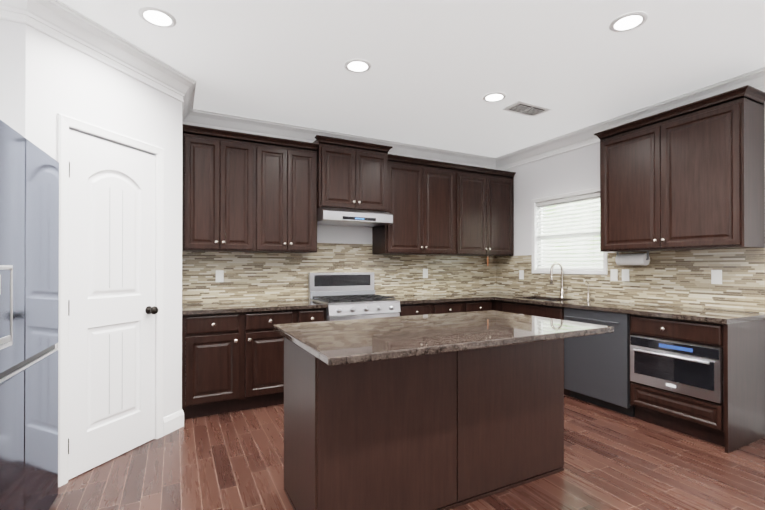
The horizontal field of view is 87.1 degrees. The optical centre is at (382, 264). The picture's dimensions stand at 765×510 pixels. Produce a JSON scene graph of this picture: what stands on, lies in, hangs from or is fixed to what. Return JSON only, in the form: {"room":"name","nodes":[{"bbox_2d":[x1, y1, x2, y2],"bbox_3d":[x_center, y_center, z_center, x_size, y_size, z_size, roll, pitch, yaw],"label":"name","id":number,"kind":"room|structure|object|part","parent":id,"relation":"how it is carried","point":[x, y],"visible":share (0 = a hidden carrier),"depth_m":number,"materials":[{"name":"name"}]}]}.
{"room":"kitchen","nodes":[
{"label":"kitchen","id":0,"kind":"room"},
{"bbox_2d":[160,92,183,416],"bbox_3d":[-1.727,-0.091,3.329,0.117,2.700,0.828,0,0,-27],"label":"wall","id":1,"kind":"structure","parent":0,"point":[170,108],"depth_m":3.05,"materials":[{"name":"white paint"}]},
{"bbox_2d":[57,113,163,486],"bbox_3d":[-1.739,0.200,2.610,0.549,2.112,0.520,0,0,-27],"label":"door frame","id":2,"kind":"structure","parent":1,"relation":"attached to","point":[64,123],"depth_m":2.32,"materials":[{"name":"white wood"}]},
{"bbox_2d":[68,129,157,479],"bbox_3d":[-1.736,0.230,2.623,0.473,2.040,0.465,0,0,-27],"label":"pantry door","id":3,"kind":"structure","parent":1,"relation":"in","point":[112,309],"depth_m":2.58,"materials":[{"name":"white wood"}]},
{"bbox_2d":[163,410,183,435],"bbox_3d":[0.769,1.184,1.056,5.457,0.130,5.854,0,0,-27],"label":"baseboard","id":4,"kind":"structure","parent":1,"relation":"attached to","point":[173,422],"depth_m":3.04,"materials":[{"name":"white wood"}]},
{"bbox_2d":[0,0,764,170],"bbox_3d":[0.618,-1.363,1.360,5.457,0.172,6.514,0,0,-27],"label":"crown molding","id":5,"kind":"structure","parent":1,"relation":"attached to","point":[60,21],"depth_m":3.26,"materials":[{"name":"white"}]},
{"bbox_2d":[0,79,486,392],"bbox_3d":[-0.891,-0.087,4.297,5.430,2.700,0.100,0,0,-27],"label":"wall","id":6,"kind":"structure","parent":0,"point":[30,109],"depth_m":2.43,"materials":[{"name":"white paint"}]},
{"bbox_2d":[182,124,317,252],"bbox_3d":[-1.246,-0.660,3.846,1.203,1.071,0.377,0,0,-27],"label":"upper cabinet","id":7,"kind":"object","parent":6,"relation":"attached to","point":[247,192],"visible":1,"depth_m":3.68,"materials":[{"name":"brown wood"}]},
{"bbox_2d":[182,243,495,303],"bbox_3d":[-0.157,0.066,4.614,3.848,0.604,0.008,0,0,-27],"label":"tile backsplash","id":8,"kind":"structure","parent":6,"relation":"attached to","point":[249,277],"depth_m":4.33,"materials":[{"name":"tile"}]},
{"bbox_2d":[216,270,223,281],"bbox_3d":[-1.569,0.111,3.877,0.072,0.116,0.008,0,0,-27],"label":"electrical outlet","id":9,"kind":"object","parent":8,"relation":"attached to","point":[219,275],"visible":1,"depth_m":3.88,"materials":[{"name":"white plastic"}]},
{"bbox_2d":[423,269,427,277],"bbox_3d":[0.529,0.105,4.958,0.072,0.116,0.008,0,0,-27],"label":"electrical outlet","id":10,"kind":"object","parent":8,"relation":"attached to","point":[425,273],"visible":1,"depth_m":4.96,"materials":[{"name":"white plastic"}]},
{"bbox_2d":[313,135,392,211],"bbox_3d":[-0.357,-0.911,4.271,0.838,0.695,0.437,0,0,-27],"label":"upper cabinet","id":11,"kind":"object","parent":6,"relation":"attached to","point":[352,175],"visible":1,"depth_m":4.09,"materials":[{"name":"brown wood"}]},
{"bbox_2d":[317,207,392,226],"bbox_3d":[-0.342,-0.494,4.241,0.758,0.136,0.498,0,0,-27],"label":"range hood","id":12,"kind":"object","parent":11,"relation":"attached to","point":[342,217],"visible":0.96,"depth_m":4.05,"materials":[{"name":"silver metal"}]},
{"bbox_2d":[372,154,459,255],"bbox_3d":[0.379,-0.656,4.702,0.938,1.071,0.343,0,0,-27],"label":"upper cabinet","id":13,"kind":"object","parent":6,"relation":"attached to","point":[442,208],"depth_m":4.55,"materials":[{"name":"brown wood"}]},
{"bbox_2d":[456,164,515,255],"bbox_3d":[1.213,-0.654,5.131,0.938,1.071,0.343,0,0,-27],"label":"upper cabinet","id":14,"kind":"object","parent":6,"relation":"attached to","point":[486,194],"depth_m":4.98,"materials":[{"name":"brown wood"}]},
{"bbox_2d":[49,394,764,509],"bbox_3d":[0.618,1.275,1.349,5.657,0.050,6.714,0,0,-27],"label":"floor","id":15,"kind":"structure","parent":0,"point":[614,460],"depth_m":2.43,"materials":[{"name":"brown wood"}]},
{"bbox_2d":[0,120,58,509],"bbox_3d":[-1.937,0.345,1.552,0.921,1.812,0.947,0,0,-27],"label":"refrigerator","id":16,"kind":"object","parent":15,"relation":"on","point":[29,249],"visible":1,"depth_m":1.76,"materials":[{"name":"metal"}]},
{"bbox_2d":[182,308,325,418],"bbox_3d":[-1.186,0.830,3.722,1.204,0.860,0.642,0,0,-27],"label":"base cabinet","id":17,"kind":"object","parent":15,"relation":"on","point":[232,362],"visible":0.81,"depth_m":3.38,"materials":[{"name":"brown wood"}]},
{"bbox_2d":[182,299,327,314],"bbox_3d":[-1.187,0.382,3.727,1.204,0.034,0.636,0,0,-27],"label":"countertop","id":18,"kind":"structure","parent":17,"relation":"on","point":[215,308],"depth_m":3.56,"materials":[{"name":"stone"}]},
{"bbox_2d":[308,272,400,320],"bbox_3d":[-0.290,0.673,4.136,0.758,1.178,0.703,0,0,-27],"label":"range","id":19,"kind":"object","parent":15,"relation":"on","point":[347,296],"visible":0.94,"depth_m":4.19,"materials":[{"name":"silver metal"}]},
{"bbox_2d":[284,337,459,509],"bbox_3d":[-0.082,0.812,2.167,0.760,0.884,0.576,0,0,-27],"label":"base cabinet","id":20,"kind":"object","parent":15,"relation":"on","point":[445,430],"depth_m":1.91,"materials":[{"name":"brown wood"}]},
{"bbox_2d":[273,310,613,365],"bbox_3d":[0.320,0.353,2.240,1.640,0.031,0.945,0,0,-27],"label":"countertop","id":21,"kind":"structure","parent":20,"relation":"on","point":[337,342],"depth_m":2.00,"materials":[{"name":"stone"}]},
{"bbox_2d":[398,301,465,315],"bbox_3d":[0.398,0.834,4.557,0.844,0.860,0.608,0,0,-27],"label":"base cabinet","id":22,"kind":"object","parent":15,"relation":"on","point":[439,308],"depth_m":4.31,"materials":[{"name":"brown wood"}]},
{"bbox_2d":[387,293,492,303],"bbox_3d":[0.576,0.386,4.634,1.230,0.034,0.638,0,0,-27],"label":"countertop","id":23,"kind":"structure","parent":22,"relation":"on","point":[411,299],"depth_m":4.52,"materials":[{"name":"stone"}]},
{"bbox_2d":[466,300,491,311],"bbox_3d":[0.961,0.835,4.847,0.422,0.860,0.608,0,0,-27],"label":"base cabinet","id":24,"kind":"object","parent":15,"relation":"on","point":[481,305],"depth_m":4.58,"materials":[{"name":"brown wood"}]},
{"bbox_2d":[460,338,563,505],"bbox_3d":[0.616,0.813,2.526,0.810,0.884,0.575,0,0,-27],"label":"base cabinet","id":25,"kind":"object","parent":15,"relation":"on","point":[512,396],"depth_m":2.25,"materials":[{"name":"brown wood"}]},
{"bbox_2d":[492,300,535,315],"bbox_3d":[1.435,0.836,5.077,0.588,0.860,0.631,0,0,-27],"label":"base cabinet","id":26,"kind":"object","parent":15,"relation":"on","point":[497,305],"depth_m":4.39,"materials":[{"name":"brown wood"}]},
{"bbox_2d":[465,292,764,323],"bbox_3d":[1.919,0.474,4.084,0.638,0.214,2.845,0,0,-27],"label":"countertop","id":27,"kind":"structure","parent":26,"relation":"on","point":[706,315],"depth_m":3.35,"materials":[{"name":"stone"}]},
{"bbox_2d":[550,262,567,297],"bbox_3d":[1.946,0.169,4.431,0.217,0.398,0.111,0,0,-27],"label":"kitchen faucet","id":28,"kind":"object","parent":27,"relation":"on","point":[562,291],"visible":1,"depth_m":4.46,"materials":[{"name":"silver metal"}]},
{"bbox_2d":[584,280,589,299],"bbox_3d":[2.127,0.264,4.192,0.090,0.206,0.036,0,0,-27],"label":"tap","id":29,"kind":"object","parent":27,"relation":"on","point":[588,297],"visible":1,"depth_m":4.20,"materials":[{"name":"silver metal"}]},
{"bbox_2d":[564,307,634,416],"bbox_3d":[2.106,0.832,3.682,0.637,0.857,0.604,0,0,-27],"label":"dishwasher","id":30,"kind":"object","parent":15,"relation":"on","point":[596,369],"visible":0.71,"depth_m":3.50,"materials":[{"name":"grey metal"}]},
{"bbox_2d":[629,314,764,452],"bbox_3d":[2.406,0.828,3.115,0.658,0.860,0.669,0,0,-27],"label":"base cabinet","id":31,"kind":"object","parent":15,"relation":"on","point":[734,420],"depth_m":2.88,"materials":[{"name":"brown wood"}]},
{"bbox_3d":[2.385,0.755,3.115,0.620,0.370,0.607,0,0,-27],"label":"microwave drawer","id":32,"kind":"part","parent":31,"relation":"part of","materials":[{"name":"silver metal"}]},
{"bbox_2d":[59,0,764,157],"bbox_3d":[0.618,-1.475,1.360,5.657,0.050,6.714,0,0,-27],"label":"ceiling","id":33,"kind":"structure","parent":0,"point":[435,73],"depth_m":2.80,"materials":[{"name":"white paint"}]},
{"bbox_2d":[138,7,176,27],"bbox_3d":[-1.312,-1.440,2.349,0.196,0.010,0.196,0,0,-27],"label":"recessed light","id":34,"kind":"object","parent":33,"relation":"in","point":[157,17],"visible":1,"depth_m":2.34,"materials":[{"name":"white plastic"}]},
{"bbox_2d":[344,59,370,72],"bbox_3d":[-0.179,-1.437,2.916,0.196,0.010,0.196,0,0,-27],"label":"recessed light","id":35,"kind":"object","parent":33,"relation":"in","point":[357,65],"visible":1,"depth_m":2.90,"materials":[{"name":"white plastic"}]},
{"bbox_2d":[483,92,505,101],"bbox_3d":[0.960,-1.435,3.452,0.196,0.010,0.196,0,0,-27],"label":"recessed light","id":36,"kind":"object","parent":33,"relation":"in","point":[494,96],"visible":1,"depth_m":3.44,"materials":[{"name":"white plastic"}]},
{"bbox_2d":[503,101,550,116],"bbox_3d":[1.332,-1.433,3.711,0.400,0.012,0.200,0,0,-27],"label":"ceiling vent","id":37,"kind":"object","parent":33,"relation":"in","point":[525,108],"visible":1,"depth_m":3.70,"materials":[{"name":"white metal"}]},
{"bbox_2d":[609,12,647,31],"bbox_3d":[1.461,-1.440,2.394,0.196,0.010,0.196,0,0,-27],"label":"recessed light","id":38,"kind":"object","parent":33,"relation":"in","point":[628,21],"visible":1,"depth_m":2.38,"materials":[{"name":"white plastic"}]},
{"bbox_2d":[500,143,763,313],"bbox_3d":[3.088,-0.094,2.627,0.100,2.700,6.714,0,0,-27],"label":"wall","id":39,"kind":"structure","parent":0,"point":[578,169],"depth_m":4.77,"materials":[{"name":"white paint"}]},
{"bbox_2d":[532,187,607,274],"bbox_3d":[2.095,-0.349,4.527,0.110,0.905,0.970,0,0,-27],"label":"window","id":40,"kind":"structure","parent":39,"relation":"in","point":[604,271],"depth_m":4.54,"materials":[{"name":"white"}]},
{"bbox_2d":[536,192,602,269],"bbox_3d":[2.091,-0.349,4.525,0.048,0.809,0.872,0,0,-27],"label":"window blinds","id":41,"kind":"object","parent":40,"relation":"attached to","point":[586,197],"visible":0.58,"depth_m":4.50,"materials":[{"name":"white plastic"}]},
{"bbox_2d":[496,248,764,313],"bbox_3d":[2.197,0.122,4.238,0.008,0.488,2.813,0,0,-27],"label":"tile backsplash","id":42,"kind":"structure","parent":39,"relation":"attached to","point":[680,278],"depth_m":3.56,"materials":[{"name":"tile"}]},
{"bbox_2d":[519,270,523,279],"bbox_3d":[1.754,0.126,5.080,0.008,0.116,0.072,0,0,-27],"label":"electrical outlet","id":43,"kind":"object","parent":42,"relation":"attached to","point":[521,274],"visible":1,"depth_m":5.08,"materials":[{"name":"white plastic"}]},
{"bbox_2d":[610,269,617,280],"bbox_3d":[2.305,0.101,4.009,0.008,0.116,0.072,0,0,-27],"label":"electrical outlet","id":44,"kind":"object","parent":42,"relation":"attached to","point":[613,274],"visible":1,"depth_m":4.00,"materials":[{"name":"white plastic"}]},
{"bbox_2d":[622,269,628,280],"bbox_3d":[2.358,0.101,3.907,0.008,0.116,0.072,0,0,-27],"label":"electrical outlet","id":45,"kind":"object","parent":42,"relation":"attached to","point":[625,274],"visible":1,"depth_m":3.90,"materials":[{"name":"white plastic"}]},
{"bbox_2d":[711,270,721,283],"bbox_3d":[2.697,0.098,3.249,0.008,0.116,0.072,0,0,-27],"label":"electrical outlet","id":46,"kind":"object","parent":42,"relation":"attached to","point":[716,276],"visible":1,"depth_m":3.25,"materials":[{"name":"white plastic"}]},
{"bbox_2d":[594,85,764,251],"bbox_3d":[2.427,-0.687,3.388,0.377,1.121,1.160,0,0,-27],"label":"upper cabinet","id":47,"kind":"object","parent":39,"relation":"attached to","point":[690,176],"visible":1,"depth_m":3.14,"materials":[{"name":"brown wood"}]},
{"bbox_2d":[615,251,649,264],"bbox_3d":[2.344,-0.059,3.776,0.110,0.128,0.288,0,0,-27],"label":"paper towel holder","id":48,"kind":"object","parent":47,"relation":"attached to","point":[634,259],"visible":0.98,"depth_m":3.73,"materials":[{"name":"white paper"}]},
{"label":"outside","id":49,"kind":"structure","parent":0,"visible":0},
{"bbox_2d":[543,198,602,265],"bbox_3d":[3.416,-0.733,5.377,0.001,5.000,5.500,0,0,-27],"label":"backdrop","id":50,"kind":"structure","parent":49,"point":[571,230],"depth_m":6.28,"materials":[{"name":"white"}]}
]}

